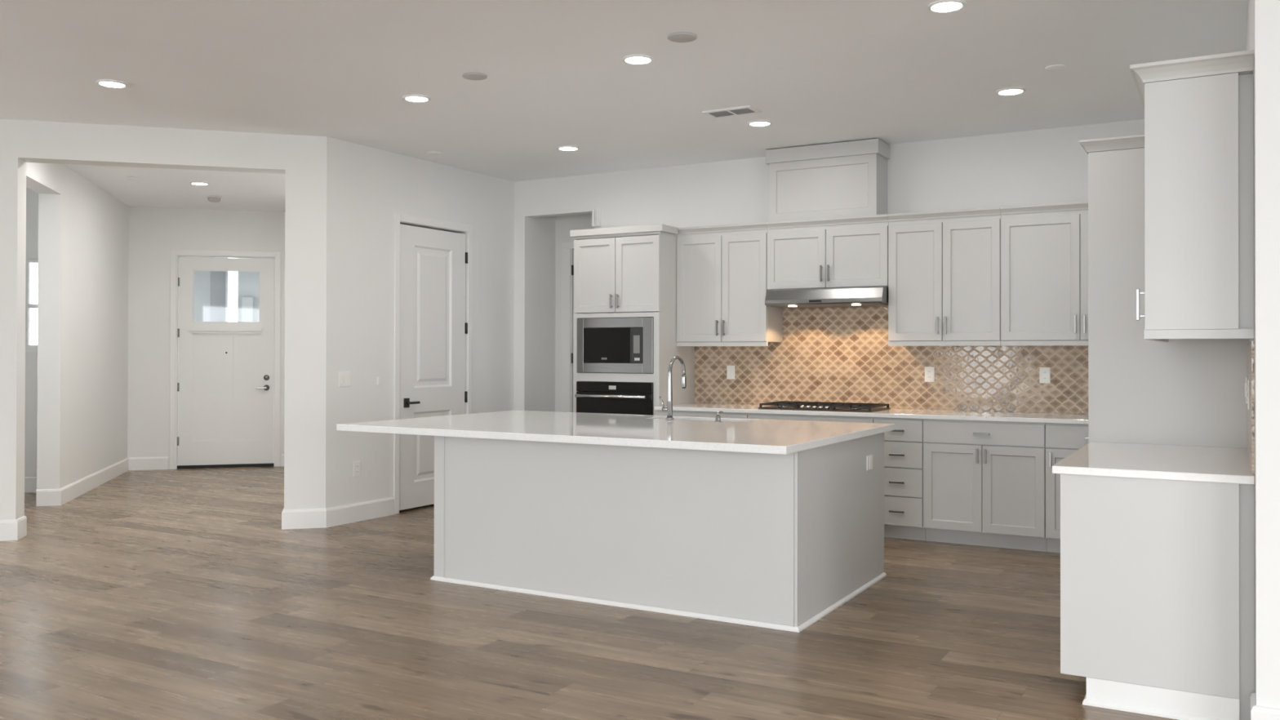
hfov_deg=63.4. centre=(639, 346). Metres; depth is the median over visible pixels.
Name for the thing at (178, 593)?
floor
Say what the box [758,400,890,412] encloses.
gas cooktop
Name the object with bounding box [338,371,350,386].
light switch
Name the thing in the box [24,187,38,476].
wall
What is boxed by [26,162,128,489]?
wall
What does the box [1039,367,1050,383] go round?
wall outlet
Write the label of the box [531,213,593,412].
wall
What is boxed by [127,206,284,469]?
wall
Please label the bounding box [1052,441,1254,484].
countertop
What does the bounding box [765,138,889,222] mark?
box
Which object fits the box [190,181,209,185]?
recessed light
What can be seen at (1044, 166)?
wall
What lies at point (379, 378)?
thermostat
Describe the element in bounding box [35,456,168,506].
baseboard
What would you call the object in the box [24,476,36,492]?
baseboard
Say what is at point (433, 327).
door
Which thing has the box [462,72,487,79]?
cap
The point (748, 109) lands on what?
ceiling vent
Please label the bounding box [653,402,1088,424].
countertop
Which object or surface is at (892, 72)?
ceiling
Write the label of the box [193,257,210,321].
wall
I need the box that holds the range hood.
[764,286,888,308]
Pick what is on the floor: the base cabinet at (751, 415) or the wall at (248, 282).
the base cabinet at (751, 415)
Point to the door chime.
(596, 213)
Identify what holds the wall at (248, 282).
on the ground
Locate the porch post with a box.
[209,271,227,321]
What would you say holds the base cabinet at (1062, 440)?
on the floor
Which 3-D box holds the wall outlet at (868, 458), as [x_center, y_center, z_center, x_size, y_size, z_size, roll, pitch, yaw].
[1.339,0.676,6.036,0.009,0.085,0.105,0,0,30]
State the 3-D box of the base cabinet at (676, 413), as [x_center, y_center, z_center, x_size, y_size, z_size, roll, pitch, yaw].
[0.652,0.965,8.598,0.823,0.884,0.766,0,0,30]
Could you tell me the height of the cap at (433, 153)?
0.011 m
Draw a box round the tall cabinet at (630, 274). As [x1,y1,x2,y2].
[569,224,694,415]
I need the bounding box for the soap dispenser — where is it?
[715,410,723,422]
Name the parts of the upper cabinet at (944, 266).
door, handle, crown, light rail, handle, door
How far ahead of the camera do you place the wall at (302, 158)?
7.81 m
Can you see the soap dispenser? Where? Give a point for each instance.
(717, 416)
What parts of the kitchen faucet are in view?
lever, spout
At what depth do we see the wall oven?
8.76 m
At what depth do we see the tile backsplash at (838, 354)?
8.32 m
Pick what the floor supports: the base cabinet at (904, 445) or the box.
the base cabinet at (904, 445)
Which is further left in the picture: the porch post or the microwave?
the porch post
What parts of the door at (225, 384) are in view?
panel moulding, handle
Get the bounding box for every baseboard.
[0,515,26,541]
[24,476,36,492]
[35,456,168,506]
[281,453,284,466]
[281,497,394,529]
[1250,692,1279,719]
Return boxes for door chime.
[591,208,601,226]
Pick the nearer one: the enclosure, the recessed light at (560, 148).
the enclosure
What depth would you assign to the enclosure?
5.05 m
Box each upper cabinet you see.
[676,222,782,346]
[765,213,888,289]
[887,206,1002,346]
[1000,200,1088,346]
[1129,49,1253,342]
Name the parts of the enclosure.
crown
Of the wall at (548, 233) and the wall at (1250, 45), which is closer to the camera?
the wall at (1250, 45)
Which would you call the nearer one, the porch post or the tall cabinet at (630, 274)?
the tall cabinet at (630, 274)
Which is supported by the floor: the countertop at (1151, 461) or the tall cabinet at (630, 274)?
the tall cabinet at (630, 274)
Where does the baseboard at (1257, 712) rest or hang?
attached to the wall at (1267, 12)
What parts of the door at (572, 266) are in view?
panel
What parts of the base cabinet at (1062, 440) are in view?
handle, door, drawer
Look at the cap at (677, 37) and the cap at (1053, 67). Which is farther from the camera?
the cap at (1053, 67)
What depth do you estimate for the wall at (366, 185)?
8.54 m
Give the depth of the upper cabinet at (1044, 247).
7.38 m
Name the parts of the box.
crown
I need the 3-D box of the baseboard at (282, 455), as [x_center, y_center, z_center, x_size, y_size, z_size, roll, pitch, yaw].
[-3.465,1.337,10.217,0.420,0.146,4.407,0,0,-15]
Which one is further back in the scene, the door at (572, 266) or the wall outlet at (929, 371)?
the door at (572, 266)
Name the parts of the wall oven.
handle, oven door, control panel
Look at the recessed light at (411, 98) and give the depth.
6.78 m
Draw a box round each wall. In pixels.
[0,119,326,519]
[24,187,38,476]
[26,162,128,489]
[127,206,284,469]
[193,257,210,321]
[237,257,274,459]
[325,136,514,508]
[514,119,1144,413]
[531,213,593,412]
[1245,0,1255,692]
[1254,0,1279,708]
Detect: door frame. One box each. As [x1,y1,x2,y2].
[169,248,280,469]
[393,213,472,514]
[561,241,573,412]
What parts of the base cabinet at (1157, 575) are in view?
moulding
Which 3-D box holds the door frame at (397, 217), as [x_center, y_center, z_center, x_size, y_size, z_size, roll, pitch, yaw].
[-1.802,0.146,9.099,0.016,2.520,1.015,0,0,30]
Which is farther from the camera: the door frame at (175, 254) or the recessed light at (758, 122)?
the door frame at (175, 254)
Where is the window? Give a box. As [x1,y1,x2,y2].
[25,258,38,351]
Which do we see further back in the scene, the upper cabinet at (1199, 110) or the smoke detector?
the smoke detector
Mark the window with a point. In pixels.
(28, 348)
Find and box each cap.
[426,151,441,155]
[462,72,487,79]
[667,32,697,42]
[1044,64,1066,71]
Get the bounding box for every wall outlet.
[353,461,360,476]
[726,365,734,378]
[866,454,872,471]
[924,366,934,382]
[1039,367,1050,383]
[1247,379,1249,409]
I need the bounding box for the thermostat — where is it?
[377,376,381,385]
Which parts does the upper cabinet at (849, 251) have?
door, handle, crown, handle, door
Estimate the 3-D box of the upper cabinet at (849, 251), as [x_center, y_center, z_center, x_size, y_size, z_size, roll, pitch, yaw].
[1.544,-0.736,8.318,0.997,0.549,0.391,0,0,30]
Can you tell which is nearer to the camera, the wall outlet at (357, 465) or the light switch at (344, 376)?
the light switch at (344, 376)
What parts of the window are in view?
sill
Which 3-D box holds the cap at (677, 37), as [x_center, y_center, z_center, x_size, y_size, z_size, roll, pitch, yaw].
[0.223,-1.631,5.470,0.156,0.011,0.156,0,0,30]
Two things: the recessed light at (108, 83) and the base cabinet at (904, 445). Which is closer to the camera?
the recessed light at (108, 83)
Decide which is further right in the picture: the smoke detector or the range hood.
the range hood
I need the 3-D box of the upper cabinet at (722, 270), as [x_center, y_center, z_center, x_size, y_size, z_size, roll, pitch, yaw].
[0.749,-0.505,8.769,0.827,1.007,0.391,0,0,30]
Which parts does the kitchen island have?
moulding, panel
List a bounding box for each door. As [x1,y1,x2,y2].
[177,257,274,468]
[399,223,467,510]
[571,265,573,363]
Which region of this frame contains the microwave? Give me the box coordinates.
[577,316,653,373]
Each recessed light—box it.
[95,79,128,88]
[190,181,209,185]
[402,94,430,102]
[557,146,579,151]
[622,54,653,64]
[746,120,772,126]
[927,0,966,13]
[995,87,1025,95]
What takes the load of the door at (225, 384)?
in the wall at (153, 232)
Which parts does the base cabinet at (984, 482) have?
door, handle, handle, drawer, handle, door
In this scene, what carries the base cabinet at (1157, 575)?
on the floor
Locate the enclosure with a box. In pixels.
[1079,134,1248,448]
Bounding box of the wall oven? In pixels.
[574,381,653,415]
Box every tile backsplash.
[694,306,1088,413]
[1247,340,1254,474]
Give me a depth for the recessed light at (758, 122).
7.51 m
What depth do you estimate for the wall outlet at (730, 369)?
8.95 m
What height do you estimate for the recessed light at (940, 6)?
0.011 m
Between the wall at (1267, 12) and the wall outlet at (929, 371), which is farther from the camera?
the wall outlet at (929, 371)
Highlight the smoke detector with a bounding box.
[206,195,222,202]
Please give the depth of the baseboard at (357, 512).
8.09 m
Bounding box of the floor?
[0,466,1177,719]
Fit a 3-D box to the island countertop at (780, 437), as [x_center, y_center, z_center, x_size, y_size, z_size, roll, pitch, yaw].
[-0.133,0.496,6.378,2.920,0.040,1.815,0,0,30]
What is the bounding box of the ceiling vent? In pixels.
[702,105,761,118]
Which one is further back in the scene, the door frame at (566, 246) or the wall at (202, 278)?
the wall at (202, 278)
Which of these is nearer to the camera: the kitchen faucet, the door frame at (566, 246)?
the kitchen faucet
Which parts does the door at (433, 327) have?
handle, lever, raised panel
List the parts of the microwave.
door, control panel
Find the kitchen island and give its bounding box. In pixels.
[430,432,886,632]
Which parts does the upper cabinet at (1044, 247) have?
crown, light rail, handle, door, handle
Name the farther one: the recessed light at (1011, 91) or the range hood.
the range hood
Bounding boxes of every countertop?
[336,410,894,454]
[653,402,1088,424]
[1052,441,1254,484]
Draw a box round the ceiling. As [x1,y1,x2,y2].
[0,0,1248,211]
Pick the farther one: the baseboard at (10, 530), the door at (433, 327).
the door at (433, 327)
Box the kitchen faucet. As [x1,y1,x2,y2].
[658,355,686,420]
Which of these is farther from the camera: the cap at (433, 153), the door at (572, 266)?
the door at (572, 266)
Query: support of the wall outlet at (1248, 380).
attached to the tile backsplash at (1251, 345)
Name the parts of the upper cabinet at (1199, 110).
handle, panel, crown, light rail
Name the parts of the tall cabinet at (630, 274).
door, handle, frame, handle, crown, door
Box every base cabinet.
[655,409,748,418]
[747,413,874,422]
[873,417,925,540]
[923,418,1047,551]
[1045,422,1088,552]
[1060,473,1254,719]
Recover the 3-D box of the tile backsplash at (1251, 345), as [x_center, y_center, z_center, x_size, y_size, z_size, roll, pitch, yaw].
[2.521,0.225,4.279,0.008,0.484,1.215,0,0,30]
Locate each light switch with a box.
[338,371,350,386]
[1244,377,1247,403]
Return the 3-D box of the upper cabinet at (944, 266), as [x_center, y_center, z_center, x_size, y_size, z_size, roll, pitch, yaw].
[2.336,-0.508,7.864,0.825,1.007,0.391,0,0,30]
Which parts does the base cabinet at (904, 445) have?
handle, handle, handle, handle, drawer, drawer, drawer, drawer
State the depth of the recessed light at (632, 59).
5.87 m
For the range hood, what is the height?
0.142 m
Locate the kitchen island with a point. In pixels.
(775, 541)
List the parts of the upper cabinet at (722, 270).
door, handle, light rail, crown, handle, door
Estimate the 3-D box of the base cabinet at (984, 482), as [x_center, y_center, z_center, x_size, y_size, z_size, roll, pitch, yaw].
[2.554,0.962,7.513,0.822,0.884,0.766,0,0,30]

